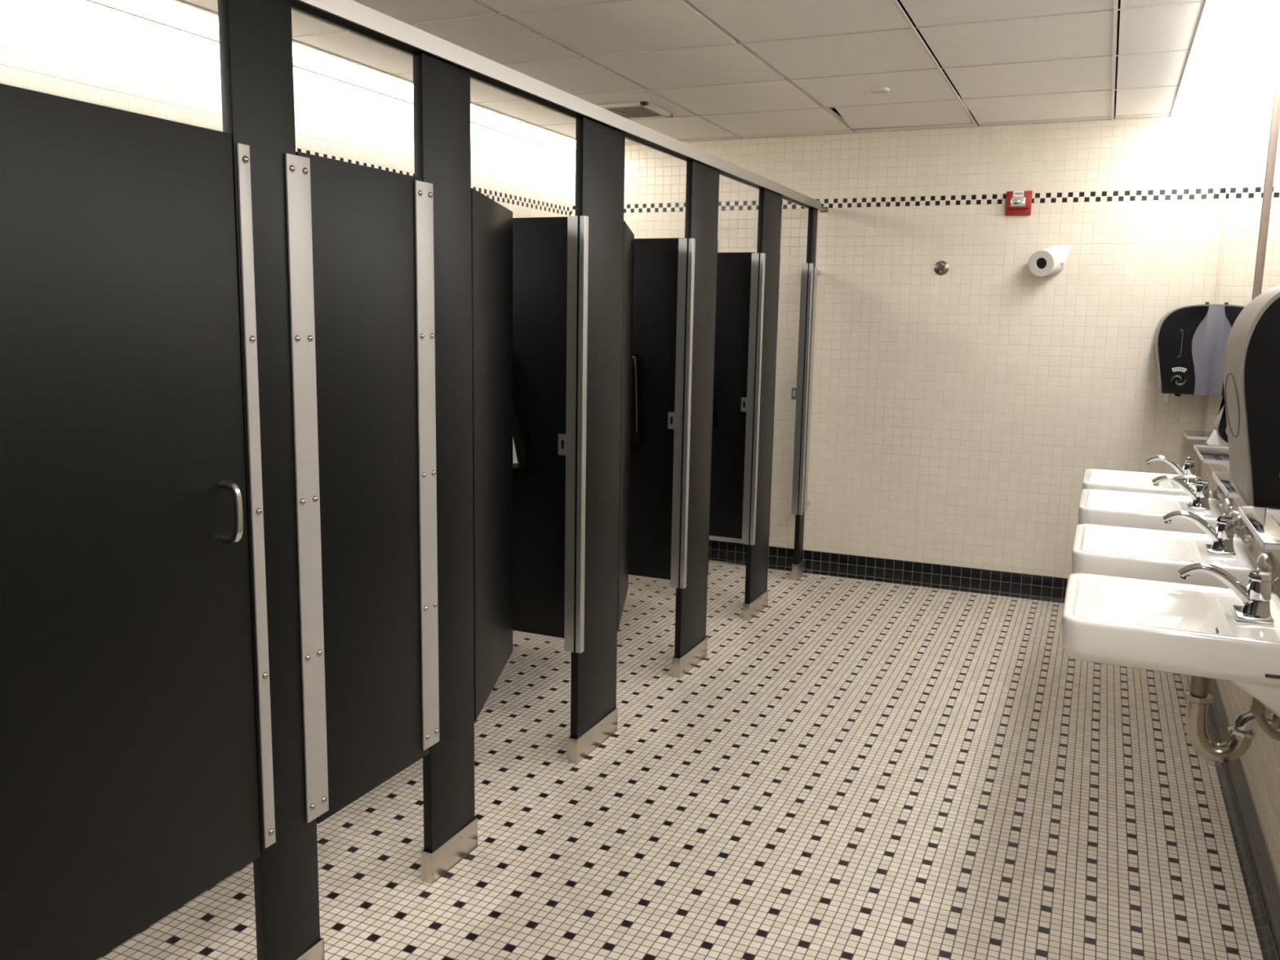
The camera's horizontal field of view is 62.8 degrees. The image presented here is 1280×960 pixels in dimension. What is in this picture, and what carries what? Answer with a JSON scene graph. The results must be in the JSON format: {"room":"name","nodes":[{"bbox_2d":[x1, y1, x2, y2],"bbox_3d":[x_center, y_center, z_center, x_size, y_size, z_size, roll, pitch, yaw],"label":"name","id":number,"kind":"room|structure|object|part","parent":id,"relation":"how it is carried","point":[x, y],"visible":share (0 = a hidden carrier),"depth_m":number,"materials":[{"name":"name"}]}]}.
{"room":"public restroom","nodes":[
{"label":"public restroom","id":0,"kind":"room"},
{"bbox_2d":[0,0,571,217],"bbox_3d":[-1.796,-0.390,3.494,0.102,2.497,6.547,5,10,23],"label":"wall","id":1,"kind":"structure","parent":0,"point":[86,51],"depth_m":3.71,"materials":[{"name":"beige tile"}]},
{"bbox_2d":[126,0,218,31],"bbox_3d":[-1.521,-1.590,3.534,0.136,0.037,0.385,5,10,23],"label":"ceiling light","id":2,"kind":"object","parent":1,"relation":"attached to","point":[187,13],"depth_m":3.51,"materials":[{"name":"white plastic"}]},
{"bbox_2d":[88,0,572,154],"bbox_3d":[-1.726,-1.509,3.296,0.006,0.004,6.547,5,10,23],"label":"trim","id":3,"kind":"structure","parent":1,"relation":"attached to","point":[94,1],"depth_m":4.20,"materials":[{"name":"metal"}]},
{"bbox_2d":[292,43,413,95],"bbox_3d":[-1.163,-1.710,4.340,0.137,0.037,0.923,5,10,23],"label":"ceiling light","id":4,"kind":"object","parent":1,"relation":"attached to","point":[298,51],"depth_m":4.29,"materials":[{"name":"white"}]},
{"bbox_2d":[470,104,575,148],"bbox_3d":[-0.600,-1.897,5.605,0.136,0.037,1.315,5,10,23],"label":"ceiling light","id":5,"kind":"object","parent":1,"relation":"attached to","point":[476,111],"depth_m":5.55,"materials":[{"name":"white"}]},
{"bbox_2d":[830,0,1120,108],"bbox_3d":[-0.130,-1.569,2.578,3.689,0.025,6.750,5,10,23],"label":"trim","id":6,"kind":"structure","parent":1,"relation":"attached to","point":[899,1],"depth_m":4.30,"materials":[{"name":"metal"}]},
{"bbox_2d":[97,561,1262,959],"bbox_3d":[-0.179,1.035,2.986,3.689,0.102,6.750,5,10,23],"label":"floor","id":7,"kind":"structure","parent":0,"point":[849,768],"depth_m":3.07,"materials":[{"name":"tile"}]},
{"bbox_2d":[217,0,324,959],"bbox_3d":[-0.720,0.097,2.070,0.040,2.015,0.175,5,10,23],"label":"post","id":8,"kind":"object","parent":7,"relation":"on","point":[255,36],"visible":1,"depth_m":2.02,"materials":[{"name":"metal"}]},
{"bbox_2d":[0,83,260,959],"bbox_3d":[-0.918,0.126,1.583,0.072,1.391,0.885,5,10,24],"label":"door","id":9,"kind":"structure","parent":8,"relation":"attached to","point":[129,781],"depth_m":1.72,"materials":[{"name":"metal"}]},
{"bbox_3d":[-0.748,0.060,1.919,0.047,0.119,0.015,5,10,23],"label":"pull handle","id":10,"kind":"part","parent":9,"relation":"part of","materials":[{"name":"metal"}]},
{"bbox_2d":[284,151,439,823],"bbox_3d":[-0.601,0.023,2.325,0.036,1.392,0.480,5,10,23],"label":"door","id":11,"kind":"structure","parent":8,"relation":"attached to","point":[360,237],"depth_m":2.29,"materials":[{"name":"black metal"}]},
{"bbox_2d":[413,52,477,884],"bbox_3d":[-0.482,0.017,2.612,0.035,2.015,0.214,5,10,23],"label":"post","id":12,"kind":"object","parent":7,"relation":"on","point":[441,88],"visible":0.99,"depth_m":2.61,"materials":[{"name":"metal"}]},
{"bbox_2d":[471,187,512,720],"bbox_3d":[-0.432,-0.084,2.993,0.039,1.387,0.597,1,9,3],"label":"door","id":13,"kind":"structure","parent":12,"relation":"attached to","point":[491,223],"depth_m":2.93,"materials":[{"name":"metal"}]},
{"bbox_2d":[558,116,625,763],"bbox_3d":[-0.156,-0.100,3.394,0.085,2.015,0.312,5,10,23],"label":"post","id":14,"kind":"object","parent":7,"relation":"on","point":[595,232],"visible":1,"depth_m":3.33,"materials":[{"name":"metal"}]},
{"bbox_2d":[512,216,567,638],"bbox_3d":[-0.840,-0.204,3.693,1.520,1.382,0.060,5,10,22],"label":"divider","id":15,"kind":"object","parent":14,"relation":"attached to","point":[540,244],"visible":0.02,"depth_m":3.44,"materials":[{"name":"metal"}]},
{"bbox_2d":[512,364,535,468],"bbox_3d":[-0.522,-0.256,3.480,0.358,0.409,0.081,5,10,23],"label":"dispenser","id":16,"kind":"object","parent":15,"relation":"attached to","point":[523,449],"visible":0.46,"depth_m":3.43,"materials":[{"name":"grey plastic"}]},
{"bbox_3d":[-0.541,-0.231,3.466,0.318,0.328,0.003,5,10,23],"label":"plate","id":17,"kind":"part","parent":16,"relation":"part of","materials":[{"name":"grey plastic"}]},
{"bbox_2d":[512,462,519,467],"bbox_3d":[-0.543,-0.060,3.484,0.318,0.015,0.018,5,10,23],"label":"tray","id":18,"kind":"object","parent":16,"relation":"on","point":[515,464],"depth_m":3.42,"materials":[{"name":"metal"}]},
{"bbox_2d":[617,220,634,631],"bbox_3d":[-0.068,-0.205,3.812,0.039,1.387,0.597,1,9,3],"label":"door","id":19,"kind":"structure","parent":14,"relation":"attached to","point":[628,237],"depth_m":3.75,"materials":[{"name":"metal"}]},
{"bbox_2d":[667,160,719,678],"bbox_3d":[0.209,-0.222,4.214,0.085,2.015,0.315,5,10,23],"label":"post","id":20,"kind":"object","parent":7,"relation":"on","point":[692,415],"visible":1,"depth_m":4.15,"materials":[{"name":"metal"}]},
{"bbox_2d":[628,237,684,579],"bbox_3d":[-0.477,-0.325,4.509,1.520,1.382,0.060,5,10,22],"label":"divider","id":21,"kind":"object","parent":20,"relation":"attached to","point":[655,264],"visible":0.02,"depth_m":4.25,"materials":[{"name":"metal"}]},
{"bbox_2d":[631,353,644,446],"bbox_3d":[-0.115,-0.334,4.278,0.256,0.376,0.091,5,10,23],"label":"dispenser","id":22,"kind":"object","parent":21,"relation":"attached to","point":[637,404],"visible":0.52,"depth_m":4.24,"materials":[{"name":"black plastic"}]},
{"bbox_2d":[631,435,635,444],"bbox_3d":[-0.134,-0.170,4.283,0.234,0.030,0.041,5,10,23],"label":"tray","id":23,"kind":"object","parent":22,"relation":"on","point":[633,437],"depth_m":4.24,"materials":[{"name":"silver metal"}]},
{"bbox_3d":[-0.118,-0.359,4.267,0.244,0.308,0.005,5,10,23],"label":"edge trim","id":24,"kind":"part","parent":22,"relation":"part of","materials":[{"name":"silver metal"}]},
{"bbox_2d":[707,240,718,573],"bbox_3d":[0.297,-0.327,4.633,0.039,1.387,0.597,1,9,3],"label":"door","id":25,"kind":"structure","parent":20,"relation":"attached to","point":[717,241],"depth_m":4.34,"materials":[{"name":"metal"}]},
{"bbox_2d":[741,188,782,620],"bbox_3d":[0.571,-0.342,5.028,0.085,2.015,0.304,5,10,23],"label":"post","id":26,"kind":"object","parent":7,"relation":"on","point":[759,401],"visible":1,"depth_m":4.96,"materials":[{"name":"metal"}]},
{"bbox_2d":[709,252,755,545],"bbox_3d":[-0.110,-0.436,5.337,1.519,1.405,0.067,5,10,23],"label":"divider","id":27,"kind":"object","parent":26,"relation":"attached to","point":[734,268],"visible":0.12,"depth_m":5.07,"materials":[{"name":"metal"}]},
{"bbox_2d":[712,368,717,426],"bbox_3d":[0.251,-0.428,5.106,0.256,0.320,0.076,5,10,23],"label":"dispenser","id":28,"kind":"object","parent":27,"relation":"attached to","point":[714,409],"visible":0.12,"depth_m":5.08,"materials":[{"name":"black plastic"}]},
{"bbox_2d":[768,254,780,536],"bbox_3d":[0.657,-0.447,5.442,0.039,1.387,0.597,1,9,3],"label":"door","id":29,"kind":"structure","parent":26,"relation":"attached to","point":[780,255],"depth_m":5.14,"materials":[{"name":"metal"}]},
{"bbox_2d":[791,208,819,580],"bbox_3d":[0.904,-0.453,5.776,0.085,2.015,0.220,5,10,23],"label":"post","id":30,"kind":"object","parent":7,"relation":"on","point":[803,391],"visible":1,"depth_m":5.69,"materials":[{"name":"metal"}]},
{"bbox_3d":[-1.172,0.247,1.060,0.035,2.015,0.304,5,10,23],"label":"post","id":31,"kind":"object","parent":7,"relation":"on","visible":0},
{"bbox_2d":[290,0,828,212],"bbox_3d":[-0.326,-1.041,2.743,0.066,0.043,6.547,5,10,23],"label":"headrail","id":32,"kind":"object","parent":31,"relation":"on","point":[353,16],"visible":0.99,"depth_m":2.70,"materials":[{"name":"silver metal"}]},
{"bbox_2d":[182,0,1205,143],"bbox_3d":[-0.183,-1.422,2.623,3.040,0.018,6.541,5,10,23],"label":"ceiling","id":33,"kind":"structure","parent":0,"point":[632,26],"depth_m":3.94,"materials":[{"name":"tile"}]},
{"bbox_2d":[595,101,672,119],"bbox_3d":[-0.045,-1.788,5.080,0.307,0.014,0.335,5,10,23],"label":"ceiling vent","id":34,"kind":"object","parent":33,"relation":"in","point":[642,109],"visible":0.67,"depth_m":5.04,"materials":[{"name":"white metal"}]},
{"bbox_2d":[604,106,662,117],"bbox_3d":[-0.044,-1.789,5.080,0.246,0.010,0.274,5,10,23],"label":"grille","id":35,"kind":"object","parent":34,"relation":"attached to","point":[624,111],"depth_m":5.08,"materials":[{"name":"white metal"}]},
{"bbox_2d":[169,0,1213,140],"bbox_3d":[-0.184,-1.446,2.620,3.078,0.079,6.547,5,10,23],"label":"trim","id":36,"kind":"structure","parent":33,"relation":"attached to","point":[1207,5],"depth_m":4.03,"materials":[{"name":"white metal"}]},
{"bbox_2d":[869,86,889,93],"bbox_3d":[1.033,-1.681,4.521,0.086,0.017,0.086,5,10,23],"label":"cap","id":37,"kind":"object","parent":33,"relation":"attached to","point":[880,90],"visible":1,"depth_m":4.50,"materials":[{"name":"white plastic"}]},
{"bbox_2d":[833,95,970,128],"bbox_3d":[1.288,-1.784,5.094,0.597,0.025,0.610,4,9,18],"label":"tile","id":38,"kind":"structure","parent":33,"relation":"attached to","point":[948,112],"depth_m":5.08,"materials":[{"name":"white tile"}]},
{"bbox_2d":[1176,0,1279,122],"bbox_3d":[1.343,-1.278,1.965,0.260,0.061,6.547,5,10,23],"label":"ceiling light","id":39,"kind":"object","parent":33,"relation":"attached to","point":[1237,37],"visible":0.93,"depth_m":3.75,"materials":[{"name":"white plastic"}]},
{"bbox_3d":[1.343,-1.302,1.962,0.260,0.013,6.547,5,10,23],"label":"frame","id":40,"kind":"part","parent":39,"relation":"part of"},
{"bbox_2d":[570,103,1236,577],"bbox_3d":[1.184,-0.694,5.794,3.689,2.497,0.102,5,10,23],"label":"wall","id":41,"kind":"structure","parent":0,"point":[958,416],"depth_m":5.49,"materials":[{"name":"beige tile"}]},
{"bbox_2d":[292,0,1205,145],"bbox_3d":[-0.185,-1.411,2.625,3.058,0.003,6.547,5,10,23],"label":"trim","id":42,"kind":"structure","parent":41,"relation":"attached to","point":[618,0],"depth_m":4.37,"materials":[{"name":"white metal"}]},
{"bbox_2d":[708,541,1067,603],"bbox_3d":[1.137,0.483,5.921,3.486,0.130,0.023,5,10,23],"label":"baseboard","id":43,"kind":"structure","parent":41,"relation":"attached to","point":[1014,584],"depth_m":5.77,"materials":[{"name":"black tile"}]},
{"bbox_2d":[934,260,948,275],"bbox_3d":[1.575,-1.110,5.479,0.074,0.075,0.043,5,10,23],"label":"wall hook","id":44,"kind":"object","parent":41,"relation":"attached to","point":[941,268],"visible":1,"depth_m":5.49,"materials":[{"name":"silver metal"}]},
{"bbox_3d":[1.574,-1.130,5.474,0.027,0.034,0.040,5,10,23],"label":"knob","id":45,"kind":"part","parent":44,"relation":"part of","materials":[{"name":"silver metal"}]},
{"bbox_2d":[1004,191,1032,215],"bbox_3d":[1.906,-1.396,5.277,0.123,0.118,0.066,5,10,23],"label":"fire alarm","id":46,"kind":"object","parent":41,"relation":"attached to","point":[1017,202],"visible":1,"depth_m":5.26,"materials":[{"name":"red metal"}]},
{"bbox_3d":[1.899,-1.435,5.255,0.051,0.029,0.004,5,10,23],"label":"label plate","id":47,"kind":"part","parent":46,"relation":"part of","materials":[{"name":"white plastic"}]},
{"bbox_2d":[1028,244,1071,276],"bbox_3d":[2.043,-1.088,5.212,0.170,0.156,0.161,9,12,42],"label":"paper roll","id":48,"kind":"object","parent":41,"relation":"attached to","point":[1051,260],"visible":1,"depth_m":5.17,"materials":[{"name":"white paper"}]},
{"bbox_2d":[1153,302,1217,402],"bbox_3d":[2.562,-0.599,4.926,0.262,0.465,0.323,5,10,23],"label":"dispenser","id":49,"kind":"object","parent":41,"relation":"attached to","point":[1184,339],"visible":1,"depth_m":4.79,"materials":[{"name":"grey plastic"}]},
{"bbox_2d":[1200,442,1279,888],"bbox_3d":[1.487,-0.106,2.075,0.102,2.497,6.547,5,10,23],"label":"wall","id":50,"kind":"structure","parent":0,"point":[1260,763],"depth_m":2.87,"materials":[{"name":"beige tile"}]},
{"bbox_2d":[1081,454,1233,515],"bbox_3d":[2.021,0.122,4.136,0.520,0.448,0.457,5,10,23],"label":"sink","id":51,"kind":"object","parent":50,"relation":"attached to","point":[1093,478],"visible":0.32,"depth_m":4.09,"materials":[{"name":"ceramic"}]},
{"bbox_2d":[1081,468,1213,497],"bbox_3d":[1.987,0.077,4.144,0.444,0.163,0.457,5,10,23],"label":"basin","id":52,"kind":"object","parent":51,"relation":"in","point":[1093,478],"depth_m":4.27,"materials":[{"name":"ceramic"}]},
{"bbox_2d":[1146,454,1195,485],"bbox_3d":[2.072,-0.041,4.089,0.183,0.108,0.102,5,10,23],"label":"faucet","id":53,"kind":"object","parent":51,"relation":"on","point":[1188,468],"depth_m":4.06,"materials":[{"name":"silver metal"}]},
{"bbox_2d":[1078,475,1254,553],"bbox_3d":[1.780,0.200,3.593,0.520,0.453,0.457,5,10,23],"label":"sink","id":54,"kind":"object","parent":50,"relation":"attached to","point":[1096,506],"visible":0.48,"depth_m":3.51,"materials":[{"name":"ceramic"}]},
{"bbox_2d":[1078,488,1227,533],"bbox_3d":[1.746,0.157,3.601,0.444,0.163,0.457,5,10,23],"label":"basin","id":55,"kind":"object","parent":54,"relation":"in","point":[1096,506],"depth_m":3.50,"materials":[{"name":"ceramic"}]},
{"bbox_2d":[1151,475,1210,511],"bbox_3d":[1.831,0.037,3.546,0.183,0.113,0.102,5,10,23],"label":"faucet","id":56,"kind":"object","parent":54,"relation":"on","point":[1200,495],"depth_m":3.52,"materials":[{"name":"silver metal"}]},
{"bbox_2d":[1061,562,1279,766],"bbox_3d":[1.196,0.397,2.282,0.520,0.448,0.458,5,10,23],"label":"sink","id":57,"kind":"object","parent":50,"relation":"attached to","point":[1202,633],"visible":1,"depth_m":2.20,"materials":[{"name":"ceramic"}]},
{"bbox_2d":[1177,562,1274,624],"bbox_3d":[1.247,0.234,2.235,0.183,0.108,0.102,5,10,23],"label":"faucet","id":58,"kind":"object","parent":57,"relation":"on","point":[1255,597],"depth_m":2.21,"materials":[{"name":"silver metal"}]},
{"bbox_3d":[1.333,0.500,2.152,0.145,0.096,0.015,5,10,23],"label":"support arm","id":59,"kind":"part","parent":57,"relation":"part of","materials":[{"name":"silver metal"}]},
{"bbox_2d":[1071,510,1279,598],"bbox_3d":[1.478,0.303,2.915,0.520,0.448,0.457,5,10,23],"label":"sink","id":60,"kind":"object","parent":50,"relation":"attached to","point":[1151,554],"visible":0.55,"depth_m":2.84,"materials":[{"name":"ceramic"}]},
{"bbox_2d":[1071,524,1262,588],"bbox_3d":[1.444,0.258,2.923,0.444,0.163,0.457,5,10,23],"label":"basin","id":61,"kind":"object","parent":60,"relation":"in","point":[1151,554],"depth_m":2.82,"materials":[{"name":"ceramic"}]},
{"bbox_2d":[1162,510,1235,556],"bbox_3d":[1.529,0.140,2.868,0.183,0.108,0.102,5,10,23],"label":"faucet","id":62,"kind":"object","parent":60,"relation":"on","point":[1222,537],"depth_m":2.84,"materials":[{"name":"silver metal"}]},
{"bbox_2d":[1182,430,1204,439],"bbox_3d":[2.638,-0.212,4.971,0.098,0.019,0.284,5,10,23],"label":"wall shelf","id":63,"kind":"object","parent":50,"relation":"attached to","point":[1188,434],"visible":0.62,"depth_m":4.91,"materials":[{"name":"silver metal"}]},
{"bbox_3d":[2.639,-0.219,4.969,0.096,0.002,0.284,5,10,23],"label":"plate","id":64,"kind":"part","parent":63,"relation":"part of","materials":[{"name":"silver metal"}]},
{"bbox_2d":[1206,391,1228,445],"bbox_3d":[2.005,-0.265,3.537,0.130,0.295,0.130,5,10,23],"label":"soap dispenser","id":65,"kind":"object","parent":50,"relation":"attached to","point":[1220,432],"visible":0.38,"depth_m":3.53,"materials":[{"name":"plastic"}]},
{"bbox_2d":[1203,35,1279,472],"bbox_3d":[2.358,-0.831,4.115,0.031,1.501,1.232,5,10,23],"label":"wall mirror","id":66,"kind":"object","parent":50,"relation":"attached to","point":[1258,113],"visible":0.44,"depth_m":3.95,"materials":[{"name":"clear glass"}]},
{"bbox_2d":[1192,444,1222,464],"bbox_3d":[2.294,-0.104,4.238,0.067,0.019,0.521,5,10,23],"label":"wall shelf","id":67,"kind":"object","parent":66,"relation":"attached to","point":[1206,454],"visible":1,"depth_m":4.17,"materials":[{"name":"silver metal"}]},
{"bbox_2d":[1206,678,1279,959],"bbox_3d":[1.398,1.060,2.275,0.034,0.130,6.524,5,10,23],"label":"baseboard","id":68,"kind":"structure","parent":50,"relation":"attached to","point":[1260,882],"depth_m":2.85,"materials":[{"name":"black tile"}]},
{"bbox_2d":[1223,284,1279,526],"bbox_3d":[1.215,-0.150,1.897,0.262,0.465,0.308,5,10,23],"label":"dispenser","id":69,"kind":"object","parent":50,"relation":"attached to","point":[1251,357],"visible":1,"depth_m":1.81,"materials":[{"name":"grey plastic"}]},
{"bbox_2d":[1237,506,1279,550],"bbox_3d":[1.612,0.124,2.705,0.067,0.019,0.528,5,10,23],"label":"wall shelf","id":70,"kind":"object","parent":50,"relation":"attached to","point":[1268,536],"visible":0.88,"depth_m":2.65,"materials":[{"name":"silver metal"}]},
{"bbox_2d":[1261,125,1279,525],"bbox_3d":[1.772,-0.635,2.799,0.031,1.501,1.219,5,10,23],"label":"wall mirror","id":71,"kind":"object","parent":50,"relation":"attached to","point":[1271,277],"visible":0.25,"depth_m":3.22,"materials":[{"name":"clear glass"}]},
{"bbox_2d":[1212,471,1241,498],"bbox_3d":[1.933,0.017,3.427,0.067,0.019,0.508,5,10,23],"label":"wall shelf","id":72,"kind":"object","parent":71,"relation":"attached to","point":[1223,479],"visible":0.6,"depth_m":3.40,"materials":[{"name":"silver metal"}]}
]}

